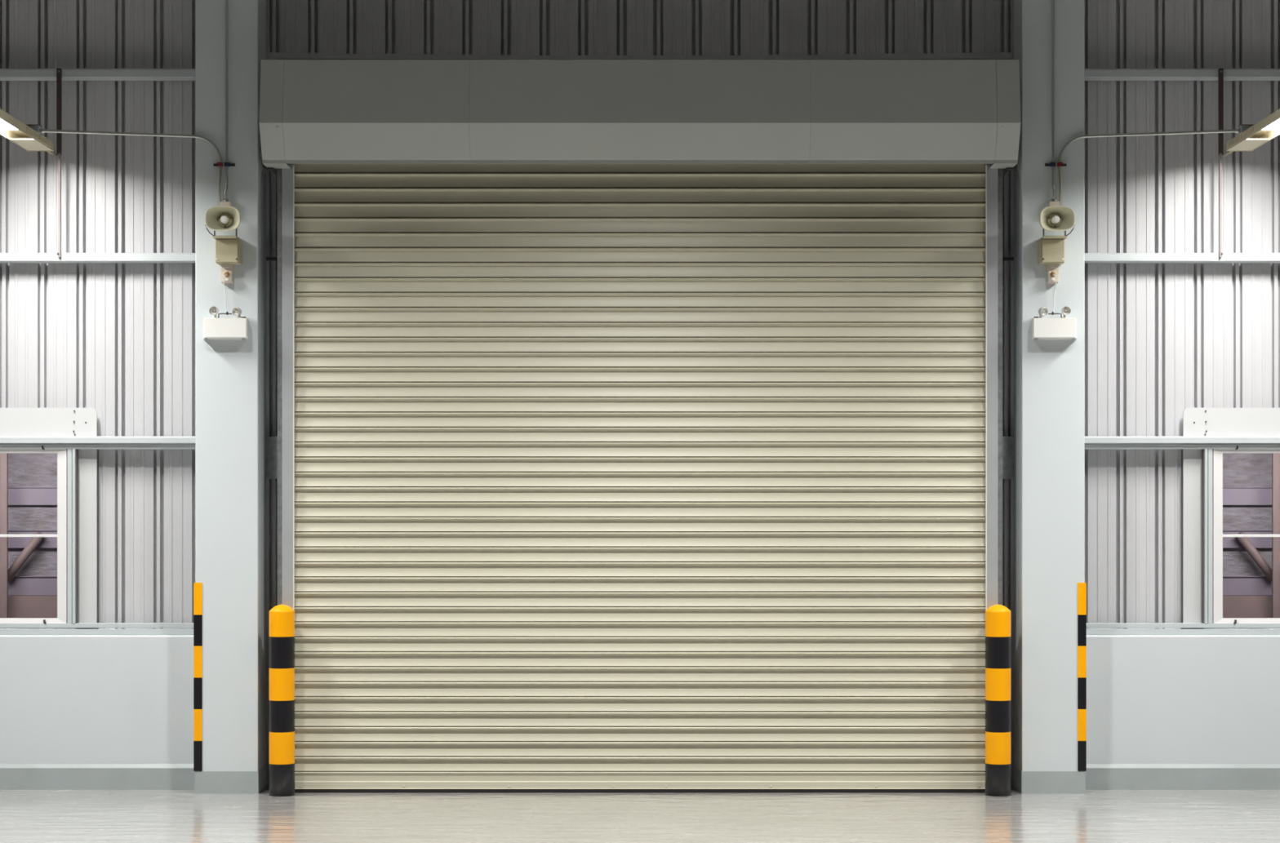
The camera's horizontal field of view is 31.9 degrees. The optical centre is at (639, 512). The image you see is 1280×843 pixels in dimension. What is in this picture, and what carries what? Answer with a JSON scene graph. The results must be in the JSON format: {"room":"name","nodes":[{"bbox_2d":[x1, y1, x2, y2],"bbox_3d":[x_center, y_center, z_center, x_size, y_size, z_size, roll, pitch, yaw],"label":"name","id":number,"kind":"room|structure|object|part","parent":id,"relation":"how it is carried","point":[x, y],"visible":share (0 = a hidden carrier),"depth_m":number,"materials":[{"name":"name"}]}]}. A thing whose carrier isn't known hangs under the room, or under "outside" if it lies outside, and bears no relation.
{"room":"warehouse interior","nodes":[
{"label":"warehouse interior","id":0,"kind":"room"},
{"bbox_2d":[0,628,193,764],"bbox_3d":[-5.754,1.256,14.370,6.492,1.007,0.300,0,0,0],"label":"wall","id":1,"kind":"structure","parent":0,"point":[64,699],"depth_m":14.22,"materials":[{"name":"paint"}]},
{"bbox_2d":[0,629,193,635],"bbox_3d":[-5.890,0.764,14.292,6.220,0.035,0.014,0,0,0],"label":"flashing","id":2,"kind":"object","parent":1,"relation":"on","point":[2,632],"visible":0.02,"depth_m":14.28,"materials":[{"name":"paint"}]},
{"bbox_2d":[0,764,194,790],"bbox_3d":[-5.890,1.679,14.209,6.220,0.161,0.022,0,0,0],"label":"baseboard","id":3,"kind":"structure","parent":1,"relation":"attached to","point":[12,776],"depth_m":14.20,"materials":[{"name":"grey paint"}]},
{"bbox_2d":[0,0,1279,785],"bbox_3d":[0.000,-2.240,14.473,18.000,8.000,0.055,0,0,0],"label":"wall","id":4,"kind":"structure","parent":0,"point":[1162,340],"depth_m":14.45,"materials":[{"name":"metal"}]},
{"bbox_2d":[0,108,56,156],"bbox_3d":[-3.770,-2.301,13.578,0.166,0.056,1.755,0,0,0],"label":"lamp","id":5,"kind":"object","parent":4,"relation":"attached to","point":[12,129],"visible":1,"depth_m":13.71,"materials":[{"name":"beige metal"}]},
{"bbox_2d":[0,119,17,129],"bbox_3d":[-3.773,-2.306,13.125,0.144,0.006,0.750,0,0,0],"label":"diffuser","id":6,"kind":"object","parent":5,"relation":"attached to","point":[5,124],"depth_m":13.28,"materials":[{"name":"white plastic"}]},
{"bbox_2d":[26,124,42,133],"bbox_3d":[-3.742,-2.354,13.780,0.107,0.049,0.080,0,0,0],"label":"junction box","id":7,"kind":"object","parent":5,"relation":"on","point":[36,127],"visible":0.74,"depth_m":13.75,"materials":[{"name":"grey metal"}]},
{"bbox_3d":[-3.773,-2.303,14.273,0.020,0.020,0.365,0,0,0],"label":"mounting arm","id":8,"kind":"part","parent":5,"relation":"part of","materials":[{"name":"beige metal"}]},
{"bbox_2d":[0,408,98,629],"bbox_3d":[-4.684,0.055,14.419,2.385,1.451,0.062,0,0,0],"label":"trim","id":9,"kind":"structure","parent":4,"relation":"attached to","point":[14,422],"depth_m":14.40,"materials":[{"name":"metal"}]},
{"bbox_2d":[0,444,195,627],"bbox_3d":[-5.890,0.154,14.367,6.220,1.175,0.086,0,0,0],"label":"window","id":10,"kind":"structure","parent":4,"relation":"in","point":[67,535],"depth_m":14.34,"materials":[{"name":"metal"}]},
{"bbox_3d":[-5.890,0.727,14.370,6.220,0.029,0.080,0,0,0],"label":"sill rail","id":11,"kind":"part","parent":10,"relation":"part of","materials":[{"name":"white metal"}]},
{"bbox_3d":[-5.890,-0.419,14.370,6.220,0.031,0.080,0,0,0],"label":"head rail","id":12,"kind":"part","parent":10,"relation":"part of","materials":[{"name":"grey metal"}]},
{"bbox_2d":[258,59,1021,792],"bbox_3d":[0.000,-0.514,14.049,4.722,4.548,0.722,0,0,0],"label":"roller shutter","id":13,"kind":"object","parent":4,"relation":"attached to","point":[639,423],"visible":0.91,"depth_m":14.06,"materials":[{"name":"metal"}]},
{"bbox_2d":[261,164,275,175],"bbox_3d":[-2.321,-2.140,13.983,0.080,0.078,0.033,0,0,0],"label":"bracket","id":14,"kind":"object","parent":13,"relation":"attached to","point":[268,168],"depth_m":13.97,"materials":[{"name":"metal"}]},
{"bbox_3d":[-2.206,-0.206,14.067,0.069,3.932,0.086,0,0,0],"label":"guide rail","id":15,"kind":"part","parent":13,"relation":"part of","materials":[{"name":"metal"}]},
{"bbox_2d":[282,60,997,164],"bbox_3d":[0.000,-2.469,14.045,4.371,0.638,0.710,0,0,0],"label":"hood","id":16,"kind":"object","parent":13,"relation":"attached to","point":[335,112],"depth_m":13.73,"materials":[{"name":"grey metal"}]},
{"bbox_3d":[2.206,-0.206,14.067,0.069,3.932,0.086,0,0,0],"label":"guide rail","id":17,"kind":"part","parent":13,"relation":"part of","materials":[{"name":"metal"}]},
{"bbox_2d":[1004,164,1018,175],"bbox_3d":[2.321,-2.140,13.983,0.080,0.078,0.033,0,0,0],"label":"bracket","id":18,"kind":"object","parent":13,"relation":"attached to","point":[1006,168],"depth_m":13.97,"materials":[{"name":"metal"}]},
{"bbox_2d":[267,53,1012,60],"bbox_3d":[0.000,-2.924,14.382,4.766,0.051,0.060,0,0,0],"label":"trim","id":19,"kind":"structure","parent":4,"relation":"attached to","point":[286,56],"depth_m":14.36,"materials":[{"name":"paint"}]},
{"bbox_2d":[1084,444,1279,627],"bbox_3d":[5.890,0.154,14.367,6.220,1.175,0.086,0,0,0],"label":"window","id":20,"kind":"structure","parent":4,"relation":"in","point":[1212,535],"depth_m":14.34,"materials":[{"name":"metal"}]},
{"bbox_3d":[5.890,-0.419,14.370,6.220,0.031,0.080,0,0,0],"label":"head rail","id":21,"kind":"part","parent":20,"relation":"part of","materials":[{"name":"grey metal"}]},
{"bbox_3d":[5.890,0.727,14.370,6.220,0.029,0.080,0,0,0],"label":"sill rail","id":22,"kind":"part","parent":20,"relation":"part of","materials":[{"name":"white metal"}]},
{"bbox_2d":[1181,408,1279,629],"bbox_3d":[4.684,0.055,14.419,2.385,1.451,0.062,0,0,0],"label":"trim","id":23,"kind":"structure","parent":4,"relation":"attached to","point":[1197,422],"depth_m":14.40,"materials":[{"name":"metal"}]},
{"bbox_2d":[1223,108,1279,156],"bbox_3d":[3.770,-2.301,13.578,0.166,0.056,1.755,0,0,0],"label":"lamp","id":24,"kind":"object","parent":4,"relation":"attached to","point":[1267,129],"visible":1,"depth_m":13.71,"materials":[{"name":"beige metal"}]},
{"bbox_3d":[3.773,-2.303,14.273,0.020,0.020,0.365,0,0,0],"label":"mounting arm","id":25,"kind":"part","parent":24,"relation":"part of","materials":[{"name":"beige metal"}]},
{"bbox_2d":[1237,124,1253,133],"bbox_3d":[3.742,-2.354,13.780,0.107,0.049,0.080,0,0,0],"label":"junction box","id":26,"kind":"object","parent":24,"relation":"on","point":[1243,127],"visible":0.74,"depth_m":13.75,"materials":[{"name":"grey metal"}]},
{"bbox_2d":[1262,119,1279,129],"bbox_3d":[3.773,-2.306,13.125,0.144,0.006,0.750,0,0,0],"label":"diffuser","id":27,"kind":"object","parent":24,"relation":"attached to","point":[1268,124],"depth_m":13.28,"materials":[{"name":"white plastic"}]},
{"bbox_2d":[0,785,1279,842],"bbox_3d":[0.000,1.835,4.800,18.000,0.150,23.600,0,0,0],"label":"floor","id":28,"kind":"structure","parent":0,"point":[26,816],"depth_m":12.88,"materials":[{"name":"concrete"}]},
{"bbox_2d":[0,453,8,617],"bbox_3d":[-4.532,0.210,15.963,0.050,3.100,0.025,0,0,0],"label":"post","id":29,"kind":"object","parent":28,"relation":"on","point":[3,457],"visible":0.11,"depth_m":15.95,"materials":[{"name":"metal"}]},
{"bbox_2d":[8,595,57,617],"bbox_3d":[-5.159,1.180,16.100,4.356,1.159,0.100,0,0,0],"label":"kerb","id":30,"kind":"object","parent":28,"relation":"on","point":[19,606],"depth_m":16.05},
{"bbox_2d":[194,0,266,793],"bbox_3d":[-2.584,-2.240,14.153,0.398,8.000,0.313,0,0,0],"label":"column","id":31,"kind":"structure","parent":28,"relation":"on","point":[230,375],"depth_m":14.00,"materials":[{"name":"paint"}]},
{"bbox_2d":[0,68,195,80],"bbox_3d":[-5.890,-2.804,14.355,6.220,0.059,0.110,0,0,0],"label":"girt","id":32,"kind":"object","parent":31,"relation":"attached to","point":[6,74],"visible":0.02,"depth_m":14.30,"materials":[{"name":"paint"}]},
{"bbox_2d":[56,68,62,257],"bbox_3d":[-3.705,-2.226,14.284,0.028,1.204,0.033,0,0,0],"label":"bar","id":33,"kind":"object","parent":32,"relation":"attached to","point":[59,71],"visible":1,"depth_m":14.28,"materials":[{"name":"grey metal"}]},
{"bbox_2d":[0,253,195,262],"bbox_3d":[-5.890,-1.628,14.355,6.220,0.053,0.110,0,0,0],"label":"girt","id":34,"kind":"object","parent":31,"relation":"attached to","point":[4,257],"visible":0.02,"depth_m":14.30,"materials":[{"name":"paint"}]},
{"bbox_2d":[0,436,195,444],"bbox_3d":[-5.890,-0.461,14.355,6.220,0.047,0.110,0,0,0],"label":"girt","id":35,"kind":"object","parent":31,"relation":"attached to","point":[3,440],"visible":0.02,"depth_m":14.30,"materials":[{"name":"paint"}]},
{"bbox_2d":[39,128,222,206],"bbox_3d":[-3.153,-2.113,13.890,1.103,0.489,0.050,0,0,-11],"label":"conduit","id":36,"kind":"object","parent":31,"relation":"attached to","point":[41,131],"visible":0.97,"depth_m":13.92,"materials":[{"name":"grey metal"}]},
{"bbox_2d":[193,582,202,771],"bbox_3d":[-2.762,1.030,14.024,0.052,1.176,0.061,0,0,0],"label":"guard","id":37,"kind":"object","parent":31,"relation":"attached to","point":[197,587],"visible":1,"depth_m":13.99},
{"bbox_2d":[213,162,222,166],"bbox_3d":[-2.634,-2.169,13.980,0.062,0.024,0.039,0,0,0],"label":"clamp","id":38,"kind":"object","parent":31,"relation":"attached to","point":[219,164],"visible":1,"depth_m":13.97,"materials":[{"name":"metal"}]},
{"bbox_2d":[203,306,248,340],"bbox_3d":[-2.584,-1.176,13.949,0.291,0.208,0.102,0,0,0],"label":"emergency light","id":39,"kind":"object","parent":31,"relation":"attached to","point":[214,328],"visible":1,"depth_m":13.90,"materials":[{"name":"white plastic"}]},
{"bbox_2d":[220,201,231,206],"bbox_3d":[-2.582,-1.890,13.973,0.066,0.088,0.055,0,0,0],"label":"box","id":40,"kind":"object","parent":31,"relation":"attached to","point":[222,203],"visible":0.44,"depth_m":13.95,"materials":[{"name":"beige plastic"}]},
{"bbox_2d":[223,0,228,201],"bbox_3d":[-2.584,-4.082,13.972,0.029,4.315,0.029,0,0,0],"label":"conduit","id":41,"kind":"object","parent":31,"relation":"attached to","point":[225,199],"visible":1,"depth_m":13.97,"materials":[{"name":"grey metal"}]},
{"bbox_2d":[221,264,233,283],"bbox_3d":[-2.576,-1.487,13.959,0.068,0.116,0.083,0,0,0],"label":"box","id":42,"kind":"object","parent":31,"relation":"attached to","point":[228,269],"visible":1,"depth_m":13.95,"materials":[{"name":"white plastic"}]},
{"bbox_2d":[223,274,226,311],"bbox_3d":[-2.579,-1.358,13.937,0.027,0.240,0.041,0,0,0],"label":"power cord","id":43,"kind":"object","parent":42,"relation":"hanging from","point":[226,274],"visible":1,"depth_m":13.95,"materials":[{"name":"white plastic"}]},
{"bbox_2d":[213,235,242,265],"bbox_3d":[-2.562,-1.625,13.918,0.151,0.161,0.165,0,0,0],"label":"control box","id":44,"kind":"object","parent":31,"relation":"attached to","point":[228,249],"visible":1,"depth_m":13.88,"materials":[{"name":"metal"}]},
{"bbox_2d":[204,205,240,236],"bbox_3d":[-2.562,-1.788,13.805,0.234,0.167,0.221,0,0,0],"label":"speaker","id":45,"kind":"object","parent":44,"relation":"on","point":[221,218],"visible":1,"depth_m":13.75},
{"bbox_3d":[-2.564,-1.699,13.918,0.146,0.012,0.165,0,0,0],"label":"hood plate","id":46,"kind":"part","parent":44,"relation":"part of","materials":[{"name":"metal"}]},
{"bbox_2d":[224,162,235,166],"bbox_3d":[-2.562,-2.169,13.980,0.062,0.024,0.039,0,0,0],"label":"clamp","id":47,"kind":"object","parent":31,"relation":"attached to","point":[226,164],"visible":1,"depth_m":13.97,"materials":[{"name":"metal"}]},
{"bbox_2d":[266,436,277,479],"bbox_3d":[-2.420,-0.347,14.355,0.236,0.270,0.110,0,0,0],"label":"plate","id":48,"kind":"object","parent":31,"relation":"attached to","point":[271,442],"visible":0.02,"depth_m":14.30,"materials":[{"name":"metal"}]},
{"bbox_2d":[266,257,277,260],"bbox_3d":[-2.419,-1.623,14.370,0.238,0.012,0.080,0,0,0],"label":"rail","id":49,"kind":"object","parent":31,"relation":"attached to","point":[267,258],"visible":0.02,"depth_m":14.33,"materials":[{"name":"metal"}]},
{"bbox_2d":[268,604,294,796],"bbox_3d":[-2.228,1.167,13.935,0.159,1.185,0.159,0,0,0],"label":"bollard","id":50,"kind":"object","parent":28,"relation":"on","point":[281,617],"visible":1,"depth_m":13.87,"materials":[{"name":"yellow metal"}]},
{"bbox_2d":[985,604,1011,796],"bbox_3d":[2.228,1.167,13.935,0.159,1.185,0.159,0,0,0],"label":"bollard","id":51,"kind":"object","parent":28,"relation":"on","point":[997,617],"visible":1,"depth_m":13.87,"materials":[{"name":"yellow metal"}]},
{"bbox_2d":[1013,0,1085,793],"bbox_3d":[2.584,-2.240,14.153,0.398,8.000,0.313,0,0,0],"label":"column","id":52,"kind":"structure","parent":28,"relation":"on","point":[1049,375],"depth_m":14.00,"materials":[{"name":"paint"}]},
{"bbox_2d":[1002,436,1013,479],"bbox_3d":[2.420,-0.347,14.355,0.236,0.270,0.110,0,0,0],"label":"plate","id":53,"kind":"object","parent":52,"relation":"attached to","point":[1007,442],"visible":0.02,"depth_m":14.30,"materials":[{"name":"metal"}]},
{"bbox_2d":[1002,257,1013,260],"bbox_3d":[2.419,-1.623,14.370,0.238,0.012,0.080,0,0,0],"label":"rail","id":54,"kind":"object","parent":52,"relation":"attached to","point":[1003,258],"visible":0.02,"depth_m":14.33,"materials":[{"name":"metal"}]},
{"bbox_2d":[1044,162,1055,166],"bbox_3d":[2.562,-2.169,13.980,0.062,0.024,0.039,0,0,0],"label":"clamp","id":55,"kind":"object","parent":52,"relation":"attached to","point":[1051,164],"visible":1,"depth_m":13.97,"materials":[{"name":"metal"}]},
{"bbox_2d":[1037,235,1066,265],"bbox_3d":[2.562,-1.625,13.918,0.151,0.161,0.165,0,0,0],"label":"control box","id":56,"kind":"object","parent":52,"relation":"attached to","point":[1051,249],"visible":1,"depth_m":13.88,"materials":[{"name":"metal"}]},
{"bbox_3d":[2.564,-1.699,13.918,0.146,0.012,0.165,0,0,0],"label":"hood plate","id":57,"kind":"part","parent":56,"relation":"part of","materials":[{"name":"metal"}]},
{"bbox_2d":[1039,205,1075,236],"bbox_3d":[2.562,-1.788,13.805,0.234,0.167,0.221,0,0,0],"label":"speaker","id":58,"kind":"object","parent":56,"relation":"on","point":[1056,218],"visible":1,"depth_m":13.75},
{"bbox_2d":[1046,264,1058,283],"bbox_3d":[2.576,-1.487,13.959,0.068,0.116,0.083,0,0,0],"label":"box","id":59,"kind":"object","parent":52,"relation":"attached to","point":[1051,269],"visible":1,"depth_m":13.95,"materials":[{"name":"white plastic"}]},
{"bbox_2d":[1053,274,1056,311],"bbox_3d":[2.579,-1.358,13.937,0.027,0.240,0.041,0,0,0],"label":"power cord","id":60,"kind":"object","parent":59,"relation":"hanging from","point":[1053,274],"visible":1,"depth_m":13.95,"materials":[{"name":"white plastic"}]},
{"bbox_2d":[1048,201,1059,206],"bbox_3d":[2.582,-1.890,13.973,0.066,0.088,0.055,0,0,0],"label":"box","id":61,"kind":"object","parent":52,"relation":"attached to","point":[1050,203],"visible":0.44,"depth_m":13.95,"materials":[{"name":"beige plastic"}]},
{"bbox_2d":[1051,0,1056,201],"bbox_3d":[2.584,-4.082,13.972,0.029,4.315,0.029,0,0,0],"label":"conduit","id":62,"kind":"object","parent":52,"relation":"attached to","point":[1054,199],"visible":1,"depth_m":13.97,"materials":[{"name":"grey metal"}]},
{"bbox_2d":[1031,306,1076,340],"bbox_3d":[2.584,-1.176,13.949,0.291,0.208,0.102,0,0,0],"label":"emergency light","id":63,"kind":"object","parent":52,"relation":"attached to","point":[1063,328],"visible":1,"depth_m":13.90,"materials":[{"name":"white plastic"}]},
{"bbox_2d":[1057,162,1066,166],"bbox_3d":[2.634,-2.169,13.980,0.062,0.024,0.039,0,0,0],"label":"clamp","id":64,"kind":"object","parent":52,"relation":"attached to","point":[1059,164],"visible":1,"depth_m":13.97,"materials":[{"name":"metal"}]},
{"bbox_2d":[1077,582,1086,771],"bbox_3d":[2.762,1.030,14.024,0.052,1.176,0.061,0,0,0],"label":"guard","id":65,"kind":"object","parent":52,"relation":"attached to","point":[1082,587],"visible":1,"depth_m":13.99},
{"bbox_2d":[1057,128,1240,206],"bbox_3d":[3.153,-2.113,13.890,1.103,0.489,0.050,0,0,11],"label":"conduit","id":66,"kind":"object","parent":52,"relation":"attached to","point":[1236,131],"visible":0.97,"depth_m":13.92,"materials":[{"name":"grey metal"}]},
{"bbox_2d":[1084,68,1279,80],"bbox_3d":[5.890,-2.804,14.355,6.220,0.059,0.110,0,0,0],"label":"girt","id":67,"kind":"object","parent":52,"relation":"attached to","point":[1091,74],"visible":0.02,"depth_m":14.30,"materials":[{"name":"paint"}]},
{"bbox_2d":[1217,68,1223,257],"bbox_3d":[3.705,-2.226,14.284,0.028,1.204,0.033,0,0,0],"label":"bar","id":68,"kind":"object","parent":67,"relation":"attached to","point":[1220,71],"visible":1,"depth_m":14.28,"materials":[{"name":"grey metal"}]},
{"bbox_2d":[1084,253,1279,262],"bbox_3d":[5.890,-1.628,14.355,6.220,0.053,0.110,0,0,0],"label":"girt","id":69,"kind":"object","parent":52,"relation":"attached to","point":[1089,257],"visible":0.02,"depth_m":14.30,"materials":[{"name":"paint"}]},
{"bbox_2d":[1084,436,1279,444],"bbox_3d":[5.890,-0.461,14.355,6.220,0.047,0.110,0,0,0],"label":"girt","id":70,"kind":"object","parent":52,"relation":"attached to","point":[1088,440],"visible":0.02,"depth_m":14.30,"materials":[{"name":"paint"}]},
{"bbox_2d":[1271,453,1279,617],"bbox_3d":[4.532,0.210,15.963,0.050,3.100,0.025,0,0,0],"label":"post","id":71,"kind":"object","parent":28,"relation":"on","point":[1275,457],"visible":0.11,"depth_m":15.95,"materials":[{"name":"metal"}]},
{"bbox_2d":[1086,628,1279,764],"bbox_3d":[5.754,1.256,14.370,6.492,1.007,0.300,0,0,0],"label":"wall","id":72,"kind":"structure","parent":0,"point":[1151,699],"depth_m":14.22,"materials":[{"name":"paint"}]},
{"bbox_2d":[1085,764,1279,790],"bbox_3d":[5.890,1.679,14.209,6.220,0.161,0.022,0,0,0],"label":"baseboard","id":73,"kind":"structure","parent":72,"relation":"attached to","point":[1098,776],"depth_m":14.20,"materials":[{"name":"grey paint"}]},
{"bbox_2d":[1086,629,1279,635],"bbox_3d":[5.890,0.764,14.292,6.220,0.035,0.014,0,0,0],"label":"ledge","id":74,"kind":"object","parent":72,"relation":"on","point":[1089,632],"visible":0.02,"depth_m":14.28,"materials":[{"name":"paint"}]},
{"bbox_2d":[1222,595,1271,617],"bbox_3d":[5.159,1.180,16.100,4.356,1.159,0.100,0,0,0],"label":"kerb","id":75,"kind":"object","parent":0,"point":[1233,606],"depth_m":16.05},
{"label":"outside","id":76,"kind":"structure","parent":0,"visible":0},
{"bbox_2d":[8,453,57,595],"bbox_3d":[-5.207,-0.420,16.185,4.397,2.041,0.070,0,0,0],"label":"wall","id":77,"kind":"structure","parent":76,"point":[24,470],"depth_m":16.15,"materials":[{"name":"wood"},{"name":"paint"}]},
{"bbox_2d":[8,487,57,505],"bbox_3d":[-5.178,-0.115,16.124,4.373,0.129,0.052,0,0,0],"label":"purlin","id":78,"kind":"object","parent":77,"relation":"attached to","point":[16,495],"visible":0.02,"depth_m":16.11,"materials":[{"name":"purple metal"}]},
{"bbox_2d":[8,529,57,547],"bbox_3d":[-5.178,0.193,16.124,4.373,0.129,0.052,0,0,0],"label":"purlin","id":79,"kind":"object","parent":77,"relation":"attached to","point":[13,542],"visible":0.02,"depth_m":16.11,"materials":[{"name":"metal"}]},
{"bbox_2d":[8,576,57,595],"bbox_3d":[-5.178,0.529,16.124,4.373,0.138,0.052,0,0,0],"label":"purlin","id":80,"kind":"object","parent":77,"relation":"attached to","point":[18,585],"visible":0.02,"depth_m":16.11,"materials":[{"name":"purple wood"}]},
{"bbox_2d":[8,531,44,582],"bbox_3d":[-4.416,0.319,16.050,0.299,0.364,0.064,0,0,0],"label":"brace","id":81,"kind":"object","parent":80,"relation":"attached to","point":[34,542],"visible":0.88,"depth_m":16.02,"materials":[{"name":"brown metal"}]},
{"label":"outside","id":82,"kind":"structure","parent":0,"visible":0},
{"bbox_2d":[1222,453,1271,595],"bbox_3d":[5.207,-0.420,16.185,4.397,2.041,0.070,0,0,0],"label":"wall","id":83,"kind":"structure","parent":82,"point":[1239,470],"depth_m":16.15,"materials":[{"name":"wood"},{"name":"paint"}]},
{"bbox_2d":[1222,487,1271,505],"bbox_3d":[5.178,-0.115,16.124,4.373,0.129,0.052,0,0,0],"label":"plank","id":84,"kind":"object","parent":83,"relation":"attached to","point":[1231,495],"visible":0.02,"depth_m":16.11,"materials":[{"name":"purple wood"}]},
{"bbox_2d":[1222,529,1271,547],"bbox_3d":[5.178,0.193,16.124,4.373,0.129,0.052,0,0,0],"label":"plank","id":85,"kind":"object","parent":83,"relation":"attached to","point":[1228,542],"visible":0.02,"depth_m":16.11,"materials":[{"name":"purple wood"}]},
{"bbox_2d":[1222,576,1271,595],"bbox_3d":[5.178,0.529,16.124,4.373,0.138,0.052,0,0,0],"label":"plank","id":86,"kind":"object","parent":83,"relation":"attached to","point":[1232,585],"visible":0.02,"depth_m":16.11,"materials":[{"name":"purple wood"}]},
{"bbox_2d":[1235,531,1271,582],"bbox_3d":[4.416,0.319,16.050,0.299,0.364,0.064,0,0,0],"label":"brace","id":87,"kind":"object","parent":86,"relation":"attached to","point":[1245,542],"visible":0.88,"depth_m":16.02,"materials":[{"name":"brown metal"}]}
]}

